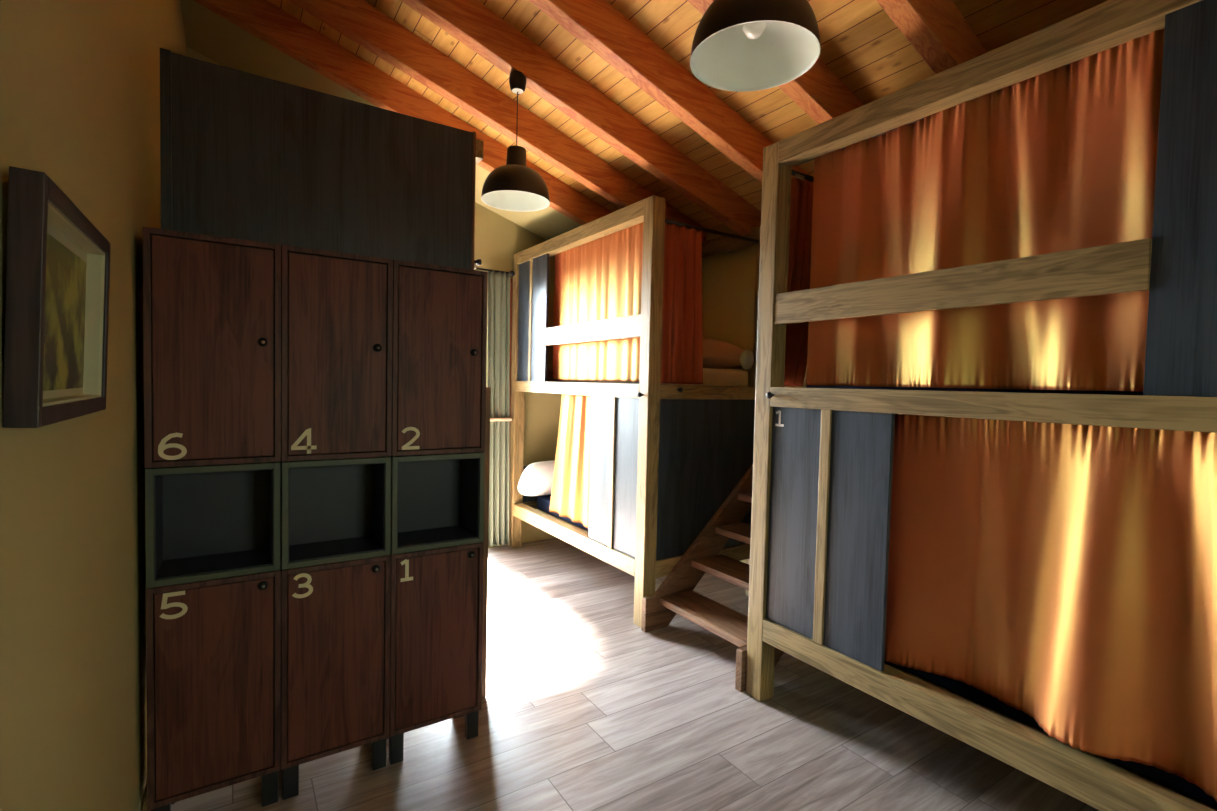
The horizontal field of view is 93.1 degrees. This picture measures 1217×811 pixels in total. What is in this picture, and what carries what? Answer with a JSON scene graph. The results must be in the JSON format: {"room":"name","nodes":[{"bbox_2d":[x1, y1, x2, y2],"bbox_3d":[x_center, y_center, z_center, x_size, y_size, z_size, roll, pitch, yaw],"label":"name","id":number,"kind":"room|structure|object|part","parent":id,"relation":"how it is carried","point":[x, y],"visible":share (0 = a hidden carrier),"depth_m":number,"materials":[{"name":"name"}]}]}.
{"room":"dormitory","nodes":[
{"label":"dormitory","id":0,"kind":"room"},
{"bbox_2d":[0,0,185,810],"bbox_3d":[-1.057,-0.479,1.089,0.120,3.525,5.720,0,3,-33],"label":"wall","id":1,"kind":"structure","parent":0,"point":[80,79],"depth_m":1.06,"materials":[{"name":"paint"}]},
{"bbox_2d":[2,166,110,427],"bbox_3d":[-0.817,-0.136,0.871,0.040,0.308,0.446,0,3,-33],"label":"picture frame","id":2,"kind":"object","parent":1,"relation":"attached to","point":[58,266],"visible":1,"depth_m":0.81,"materials":[{"name":"dark wood"},{"name":"paper"},{"name":"glass"}]},
{"bbox_2d":[43,233,86,390],"bbox_3d":[-0.827,-0.134,0.865,0.008,0.221,0.373,0,3,-33],"label":"print","id":3,"kind":"object","parent":2,"relation":"attached to","point":[65,331],"depth_m":0.90},
{"bbox_2d":[140,782,147,810],"bbox_3d":[-1.044,1.246,1.191,0.006,0.070,5.720,0,3,-33],"label":"baseboard","id":4,"kind":"structure","parent":1,"relation":"attached to","point":[144,807],"depth_m":1.74,"materials":[{"name":"paint"}]},
{"bbox_2d":[186,46,561,547],"bbox_3d":[-1.299,-0.614,4.415,3.349,3.525,0.120,0,3,-33],"label":"wall","id":5,"kind":"structure","parent":0,"point":[497,238],"depth_m":4.79,"materials":[{"name":"paint"}]},
{"bbox_2d":[180,0,581,239],"bbox_3d":[-1.074,-1.732,4.066,3.107,1.176,0.608,0,3,-33],"label":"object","id":6,"kind":"structure","parent":5,"relation":"attached to","point":[209,34],"depth_m":3.41,"materials":[{"name":"paint"}]},
{"bbox_2d":[475,268,514,275],"bbox_3d":[-1.154,-1.051,4.359,0.934,0.044,0.092,0,3,-33],"label":"curtain rod","id":7,"kind":"object","parent":5,"relation":"attached to","point":[512,273],"visible":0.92,"depth_m":4.50,"materials":[{"name":"black metal"}]},
{"bbox_3d":[-1.153,-1.050,4.331,0.905,0.015,0.016,0,3,-33],"label":"rod","id":8,"kind":"part","parent":7,"relation":"part of","materials":[{"name":"black metal"}]},
{"bbox_2d":[487,270,511,546],"bbox_3d":[-0.877,0.032,4.572,0.217,2.182,0.075,0,3,-33],"label":"window curtain","id":9,"kind":"object","parent":7,"relation":"hanging from","point":[498,283],"visible":0.88,"depth_m":4.57,"materials":[{"name":"grey fabric"}]},
{"bbox_2d":[509,279,511,469],"bbox_3d":[-0.817,0.041,4.663,0.043,2.120,0.022,0,3,-33],"label":"window curtain","id":10,"kind":"object","parent":7,"relation":"hanging from","point":[510,279],"visible":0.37,"depth_m":4.65,"materials":[{"name":"beige fabric"}]},
{"bbox_2d":[147,538,1099,810],"bbox_3d":[0.254,1.318,2.041,3.349,0.080,5.960,0,3,-33],"label":"floor","id":11,"kind":"structure","parent":0,"point":[583,708],"depth_m":2.19,"materials":[{"name":"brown wood"}]},
{"bbox_2d":[143,227,280,810],"bbox_3d":[-1.208,0.380,1.779,0.328,1.748,0.228,0,3,-33],"label":"locker","id":12,"kind":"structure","parent":11,"relation":"on","point":[212,304],"depth_m":1.70,"materials":[{"name":"brown wood"}]},
{"bbox_3d":[-1.301,1.202,1.675,0.044,0.109,0.030,0,3,-33],"label":"leg","id":13,"kind":"part","parent":12,"relation":"part of","materials":[{"name":"black metal"}]},
{"bbox_3d":[-1.148,-0.158,1.684,0.290,0.625,0.018,0,3,-33],"label":"door","id":14,"kind":"part","parent":12,"relation":"part of","materials":[{"name":"brown wood"}]},
{"bbox_3d":[-1.170,0.831,1.723,0.290,0.598,0.018,0,3,-33],"label":"door","id":15,"kind":"part","parent":12,"relation":"part of","materials":[{"name":"brown wood"}]},
{"bbox_3d":[-1.057,0.552,1.762,0.027,0.027,0.015,0,3,-33],"label":"lock knob","id":16,"kind":"part","parent":12,"relation":"part of","materials":[{"name":"black metal"}]},
{"bbox_3d":[-1.040,-0.191,1.733,0.027,0.027,0.015,0,3,-33],"label":"lock knob","id":17,"kind":"part","parent":12,"relation":"part of","materials":[{"name":"black metal"}]},
{"bbox_3d":[-1.072,1.202,1.823,0.044,0.109,0.030,0,3,-33],"label":"leg","id":18,"kind":"part","parent":12,"relation":"part of","materials":[{"name":"black metal"}]},
{"bbox_2d":[160,48,490,697],"bbox_3d":[-1.517,0.025,2.984,1.091,2.349,2.083,0,3,-33],"label":"partition panel","id":19,"kind":"object","parent":11,"relation":"on","point":[244,155],"visible":0.4,"depth_m":2.01,"materials":[{"name":"grey laminate"}]},
{"bbox_3d":[-1.411,0.072,1.848,0.028,2.349,0.063,0,3,-33],"label":"post","id":20,"kind":"part","parent":19,"relation":"part of","materials":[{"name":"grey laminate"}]},
{"bbox_3d":[-0.970,-0.576,2.083,0.970,1.045,0.025,0,3,-33],"label":"panel","id":21,"kind":"part","parent":19,"relation":"part of","materials":[{"name":"grey laminate"}]},
{"bbox_3d":[-0.541,-0.591,2.370,0.038,0.027,0.026,0,3,-33],"label":"knob","id":22,"kind":"part","parent":19,"relation":"part of","materials":[{"name":"black metal"}]},
{"bbox_2d":[280,245,392,799],"bbox_3d":[-0.933,0.379,1.959,0.326,1.748,0.228,0,3,-33],"label":"locker","id":23,"kind":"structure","parent":11,"relation":"on","point":[337,307],"depth_m":1.88,"materials":[{"name":"brown wood"}]},
{"bbox_3d":[-1.024,1.202,1.855,0.044,0.109,0.030,0,3,-33],"label":"leg","id":24,"kind":"part","parent":23,"relation":"part of","materials":[{"name":"black metal"}]},
{"bbox_3d":[-0.895,0.831,1.903,0.288,0.598,0.018,0,3,-33],"label":"door","id":25,"kind":"part","parent":23,"relation":"part of","materials":[{"name":"brown wood"}]},
{"bbox_3d":[-0.872,-0.159,1.864,0.288,0.625,0.018,0,3,-33],"label":"door","id":26,"kind":"part","parent":23,"relation":"part of","materials":[{"name":"brown wood"}]},
{"bbox_3d":[-0.782,0.551,1.941,0.027,0.027,0.015,0,3,-33],"label":"lock knob","id":27,"kind":"part","parent":23,"relation":"part of","materials":[{"name":"black metal"}]},
{"bbox_3d":[-0.766,-0.192,1.912,0.027,0.027,0.015,0,3,-33],"label":"lock knob","id":28,"kind":"part","parent":23,"relation":"part of","materials":[{"name":"black metal"}]},
{"bbox_3d":[-0.798,1.201,2.002,0.044,0.109,0.030,0,3,-33],"label":"leg","id":29,"kind":"part","parent":23,"relation":"part of","materials":[{"name":"black metal"}]},
{"bbox_2d":[386,260,487,764],"bbox_3d":[-0.656,0.379,2.139,0.331,1.748,0.228,0,3,-33],"label":"locker","id":30,"kind":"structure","parent":11,"relation":"on","point":[439,327],"depth_m":2.07,"materials":[{"name":"brown wood"}]},
{"bbox_3d":[-0.750,1.201,2.034,0.044,0.109,0.030,0,3,-33],"label":"leg","id":31,"kind":"part","parent":30,"relation":"part of","materials":[{"name":"black metal"}]},
{"bbox_3d":[-0.618,0.830,2.083,0.293,0.598,0.018,0,3,-33],"label":"door","id":32,"kind":"part","parent":30,"relation":"part of","materials":[{"name":"brown wood"}]},
{"bbox_3d":[-0.596,-0.160,2.045,0.293,0.625,0.018,0,3,-33],"label":"door","id":33,"kind":"part","parent":30,"relation":"part of","materials":[{"name":"brown wood"}]},
{"bbox_3d":[-0.504,0.551,2.123,0.027,0.027,0.015,0,3,-33],"label":"lock knob","id":34,"kind":"part","parent":30,"relation":"part of","materials":[{"name":"black metal"}]},
{"bbox_3d":[-0.519,1.200,2.184,0.044,0.109,0.030,0,3,-33],"label":"leg","id":35,"kind":"part","parent":30,"relation":"part of","materials":[{"name":"black metal"}]},
{"bbox_3d":[-0.487,-0.192,2.094,0.027,0.027,0.015,0,3,-33],"label":"lock knob","id":36,"kind":"part","parent":30,"relation":"part of","materials":[{"name":"black metal"}]},
{"bbox_2d":[508,195,760,627],"bbox_3d":[0.110,0.011,4.145,1.006,2.363,1.877,0,3,-33],"label":"bunk bed","id":37,"kind":"object","parent":11,"relation":"on","point":[665,458],"visible":0.86,"depth_m":3.42,"materials":[{"name":"brown wood"}]},
{"bbox_3d":[-0.736,-0.029,4.662,0.085,2.363,0.085,0,3,-33],"label":"post","id":38,"kind":"part","parent":37,"relation":"part of","materials":[{"name":"brown wood"}]},
{"bbox_3d":[-0.652,-0.652,4.498,0.018,0.924,0.225,0,3,-33],"label":"panel","id":39,"kind":"part","parent":37,"relation":"part of","materials":[{"name":"grey laminate"}]},
{"bbox_3d":[-0.373,0.640,4.919,0.802,0.298,0.018,0,3,-33],"label":"panel","id":40,"kind":"part","parent":37,"relation":"part of","materials":[{"name":"fabric"}]},
{"bbox_3d":[-0.376,0.837,4.925,0.802,0.096,0.046,0,3,-33],"label":"rail","id":41,"kind":"part","parent":37,"relation":"part of","materials":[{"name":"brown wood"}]},
{"bbox_3d":[-0.510,-0.640,4.269,0.018,0.924,0.235,0,3,-33],"label":"panel","id":42,"kind":"part","parent":37,"relation":"part of","materials":[{"name":"grey laminate"}]},
{"bbox_2d":[537,495,587,530],"bbox_3d":[0.142,0.826,4.227,0.687,0.125,1.655,0,3,-33],"label":"mattress","id":43,"kind":"object","parent":37,"relation":"on","point":[543,502],"visible":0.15,"depth_m":4.57,"materials":[{"name":"blue fabric"}]},
{"bbox_2d":[518,461,554,495],"bbox_3d":[-0.497,0.582,4.608,0.460,0.302,0.251,0,3,-33],"label":"pillow","id":44,"kind":"object","parent":43,"relation":"on","point":[536,479],"visible":0.66,"depth_m":4.48,"materials":[{"name":"white fabric"}]},
{"bbox_2d":[549,394,590,527],"bbox_3d":[-0.221,0.354,3.946,0.034,0.892,0.716,0,3,-33],"label":"curtain","id":45,"kind":"object","parent":37,"relation":"hanging from","point":[571,478],"visible":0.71,"depth_m":3.99,"materials":[{"name":"fabric"}]},
{"bbox_3d":[-0.277,0.877,3.957,0.080,0.096,1.677,0,3,-33],"label":"rail","id":46,"kind":"part","parent":37,"relation":"part of","materials":[{"name":"brown wood"}]},
{"bbox_3d":[-0.127,-0.471,3.684,0.030,0.125,1.177,0,3,-33],"label":"guard rail","id":47,"kind":"part","parent":37,"relation":"part of","materials":[{"name":"brown wood"}]},
{"bbox_2d":[553,222,643,381],"bbox_3d":[-0.076,-0.626,3.738,0.016,0.935,1.205,0,3,-33],"label":"curtain","id":48,"kind":"object","parent":37,"relation":"hanging from","point":[601,278],"visible":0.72,"depth_m":3.71,"materials":[{"name":"orange fabric"}]},
{"bbox_3d":[-0.046,0.396,3.566,0.018,0.906,0.240,0,3,-33],"label":"panel","id":49,"kind":"part","parent":37,"relation":"part of","materials":[{"name":"grey laminate"}]},
{"bbox_3d":[0.108,0.409,3.337,0.018,0.906,0.260,0,3,-33],"label":"panel","id":50,"kind":"part","parent":37,"relation":"part of","materials":[{"name":"grey laminate"}]},
{"bbox_2d":[547,368,747,385],"bbox_3d":[0.165,-0.201,4.187,0.687,0.125,1.655,0,3,-33],"label":"mattress","id":51,"kind":"object","parent":37,"relation":"on","point":[711,376],"visible":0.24,"depth_m":3.59,"materials":[{"name":"fabric"}]},
{"bbox_2d":[703,338,743,368],"bbox_3d":[0.632,-0.345,3.788,0.660,0.200,0.394,0,3,-33],"label":"pillow","id":52,"kind":"object","parent":51,"relation":"on","point":[717,354],"visible":0.42,"depth_m":3.66,"materials":[{"name":"fabric"}]},
{"bbox_2d":[740,349,753,369],"bbox_3d":[0.884,-0.292,3.668,0.100,0.130,0.060,0,3,-33],"label":"pillow","id":53,"kind":"object","parent":51,"relation":"on","point":[746,358],"visible":1,"depth_m":3.65,"materials":[{"name":"fabric"}]},
{"bbox_3d":[0.226,0.050,3.188,0.085,2.363,0.085,0,3,-33],"label":"post","id":54,"kind":"part","parent":37,"relation":"part of","materials":[{"name":"brown wood"}]},
{"bbox_2d":[661,222,702,383],"bbox_3d":[0.418,-0.575,3.313,0.338,0.899,0.042,0,3,-33],"label":"curtain","id":55,"kind":"object","parent":37,"relation":"hanging from","point":[682,333],"visible":0.93,"depth_m":3.32,"materials":[{"name":"orange fabric"}]},
{"bbox_3d":[0.586,0.916,3.451,0.802,0.096,0.046,0,3,-33],"label":"rail","id":56,"kind":"part","parent":37,"relation":"part of","materials":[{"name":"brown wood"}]},
{"bbox_3d":[0.596,0.416,3.433,0.802,0.906,0.018,0,3,-33],"label":"panel","id":57,"kind":"part","parent":37,"relation":"part of","materials":[{"name":"grey laminate"}]},
{"bbox_3d":[0.608,-0.077,3.412,0.802,0.082,0.046,0,3,-33],"label":"rail","id":58,"kind":"part","parent":37,"relation":"part of","materials":[{"name":"brown wood"}]},
{"bbox_3d":[0.607,-1.032,3.411,0.802,0.021,0.022,0,3,-33],"label":"curtain rod","id":59,"kind":"part","parent":37,"relation":"part of","materials":[{"name":"black metal"}]},
{"bbox_3d":[0.968,0.048,3.672,0.085,2.363,0.085,0,3,-33],"label":"post","id":60,"kind":"part","parent":37,"relation":"part of","materials":[{"name":"brown wood"}]},
{"bbox_2d":[641,464,783,691],"bbox_3d":[0.809,0.740,3.100,0.996,1.018,0.743,0,3,-33],"label":"stairs","id":61,"kind":"structure","parent":11,"relation":"on","point":[675,595],"depth_m":3.19,"materials":[{"name":"brown wood"}]},
{"bbox_2d":[746,0,1216,810],"bbox_3d":[1.526,0.127,1.975,1.006,2.363,1.847,0,3,-33],"label":"bunk bed","id":62,"kind":"object","parent":11,"relation":"on","point":[823,457],"visible":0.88,"depth_m":1.83,"materials":[{"name":"brown wood"}]},
{"bbox_3d":[0.688,0.088,2.479,0.085,2.363,0.085,0,3,-33],"label":"post","id":63,"kind":"part","parent":62,"relation":"part of","materials":[{"name":"brown wood"}]},
{"bbox_3d":[0.672,-0.043,2.394,0.034,0.028,0.029,0,3,-33],"label":"knob","id":64,"kind":"part","parent":62,"relation":"part of","materials":[{"name":"black metal"}]},
{"bbox_3d":[0.759,0.462,2.339,0.018,0.906,0.260,0,3,-33],"label":"panel","id":65,"kind":"part","parent":62,"relation":"part of","materials":[{"name":"grey laminate"}]},
{"bbox_2d":[784,178,812,385],"bbox_3d":[0.830,-0.537,2.595,0.272,0.899,0.133,0,3,-33],"label":"curtain","id":66,"kind":"object","parent":62,"relation":"hanging from","point":[801,202],"visible":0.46,"depth_m":2.57,"materials":[{"name":"fabric"}]},
{"bbox_3d":[1.099,-0.991,2.656,0.802,0.021,0.022,0,3,-33],"label":"curtain rod","id":67,"kind":"part","parent":62,"relation":"part of","materials":[{"name":"black metal"}]},
{"bbox_3d":[0.907,0.474,2.105,0.018,0.906,0.240,0,3,-33],"label":"panel","id":68,"kind":"part","parent":62,"relation":"part of","materials":[{"name":"grey laminate"}]},
{"bbox_3d":[1.253,-0.984,1.736,0.016,0.015,1.677,0,3,-33],"label":"curtain rod","id":69,"kind":"part","parent":62,"relation":"part of","materials":[{"name":"beige metal"}]},
{"bbox_3d":[1.024,-0.376,1.919,0.030,0.125,1.177,0,3,-33],"label":"guard rail","id":70,"kind":"part","parent":62,"relation":"part of","materials":[{"name":"brown wood"}]},
{"bbox_2d":[806,376,1142,394],"bbox_3d":[1.589,-0.084,2.005,0.687,0.125,1.655,0,3,-33],"label":"mattress","id":71,"kind":"object","parent":62,"relation":"on","point":[807,386],"visible":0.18,"depth_m":1.89,"materials":[{"name":"fabric"}]},
{"bbox_2d":[807,28,1164,390],"bbox_3d":[1.138,-0.529,1.900,0.102,0.942,1.106,0,3,-34],"label":"curtain","id":72,"kind":"object","parent":62,"relation":"hanging from","point":[1063,158],"visible":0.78,"depth_m":1.80,"materials":[{"name":"orange fabric"}]},
{"bbox_3d":[1.147,0.994,1.774,0.080,0.096,1.677,0,3,-33],"label":"rail","id":73,"kind":"part","parent":62,"relation":"part of","materials":[{"name":"brown wood"}]},
{"bbox_2d":[884,414,1216,801],"bbox_3d":[1.325,0.492,1.596,0.118,0.925,1.218,0,3,-29],"label":"curtain","id":74,"kind":"object","parent":62,"relation":"hanging from","point":[1065,575],"visible":0.88,"depth_m":1.61,"materials":[{"name":"orange fabric"}]},
{"bbox_2d":[884,660,1216,806],"bbox_3d":[1.565,0.943,2.045,0.687,0.125,1.655,0,3,-33],"label":"mattress","id":75,"kind":"object","parent":62,"relation":"on","point":[1172,780],"visible":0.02,"depth_m":1.81,"materials":[{"name":"black fabric"}]},
{"bbox_3d":[1.413,-0.482,1.323,0.018,0.924,0.235,0,3,-33],"label":"panel","id":76,"kind":"part","parent":62,"relation":"part of","materials":[{"name":"grey laminate"}]},
{"bbox_2d":[268,0,1108,227],"bbox_3d":[0.324,-1.734,1.923,3.349,1.141,5.960,0,3,-33],"label":"ceiling","id":77,"kind":"structure","parent":0,"point":[860,43],"depth_m":2.79,"materials":[{"name":"brown wood"}]},
{"bbox_2d":[193,0,611,224],"bbox_3d":[-0.885,-1.708,3.777,3.107,1.189,0.080,0,3,-33],"label":"rafter","id":78,"kind":"object","parent":77,"relation":"attached to","point":[262,19],"visible":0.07,"depth_m":3.35,"materials":[{"name":"red wood"}]},
{"bbox_2d":[289,0,705,241],"bbox_3d":[-0.603,-1.685,3.344,3.107,1.189,0.080,0,3,-33],"label":"rafter","id":79,"kind":"object","parent":77,"relation":"attached to","point":[359,21],"visible":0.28,"depth_m":3.21,"materials":[{"name":"red wood"}]},
{"bbox_2d":[401,0,760,235],"bbox_3d":[-0.318,-1.662,2.907,3.107,1.189,0.080,0,3,-33],"label":"rafter","id":80,"kind":"object","parent":77,"relation":"attached to","point":[470,22],"visible":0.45,"depth_m":3.00,"materials":[{"name":"red wood"}]},
{"bbox_2d":[481,71,549,211],"bbox_3d":[-0.452,-1.314,2.838,0.336,0.611,0.336,0,3,-33],"label":"pendant lamp","id":81,"kind":"object","parent":80,"relation":"hanging from","point":[512,186],"visible":1,"depth_m":2.79,"materials":[{"name":"black metal"}]},
{"bbox_3d":[-0.456,-1.137,2.845,0.336,0.257,0.336,0,3,-33],"label":"lamp shade","id":82,"kind":"part","parent":81,"relation":"part of","materials":[{"name":"black metal"}]},
{"bbox_3d":[-0.450,-1.410,2.834,0.005,0.292,0.005,3,3,34],"label":"cord","id":83,"kind":"part","parent":81,"relation":"part of","materials":[{"name":"black metal"}]},
{"bbox_3d":[-0.447,-1.544,2.829,0.058,0.006,0.058,0,3,-33],"label":"canopy plate","id":84,"kind":"part","parent":81,"relation":"part of","materials":[{"name":"white ceramic"}]},
{"bbox_2d":[529,0,813,183],"bbox_3d":[-0.042,-1.639,2.484,3.107,1.189,0.080,0,3,-33],"label":"rafter","id":85,"kind":"object","parent":77,"relation":"attached to","point":[597,24],"visible":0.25,"depth_m":2.64,"materials":[{"name":"red wood"}]},
{"bbox_2d":[687,0,862,123],"bbox_3d":[0.243,-1.616,2.047,3.107,1.189,0.080,0,3,-33],"label":"rafter","id":86,"kind":"object","parent":77,"relation":"attached to","point":[819,92],"visible":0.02,"depth_m":2.46,"materials":[{"name":"red wood"}]},
{"bbox_2d":[876,0,986,73],"bbox_3d":[0.522,-1.593,1.619,3.107,1.189,0.080,0,3,-33],"label":"rafter","id":87,"kind":"object","parent":77,"relation":"attached to","point":[937,30],"visible":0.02,"depth_m":2.02,"materials":[{"name":"red wood"}]},
{"bbox_2d":[690,0,819,91],"bbox_3d":[0.394,-1.238,1.527,0.336,0.629,0.336,0,3,-33],"label":"pendant lamp","id":88,"kind":"object","parent":87,"relation":"hanging from","point":[738,45],"visible":1,"depth_m":1.62,"materials":[{"name":"black metal"}]},
{"bbox_3d":[0.389,-1.032,1.535,0.060,0.096,0.060,0,3,-33],"label":"light bulb","id":89,"kind":"part","parent":88,"relation":"part of","materials":[{"name":"white glass"}]},
{"bbox_3d":[0.390,-1.052,1.534,0.336,0.257,0.336,0,3,-33],"label":"lamp shade","id":90,"kind":"part","parent":88,"relation":"part of","materials":[{"name":"metal"}]},
{"bbox_2d":[702,224,806,562],"bbox_3d":[1.636,0.034,2.874,0.120,2.483,5.720,0,3,-33],"label":"wall","id":91,"kind":"structure","parent":0,"point":[728,278],"depth_m":3.98,"materials":[{"name":"paint"}]}
]}

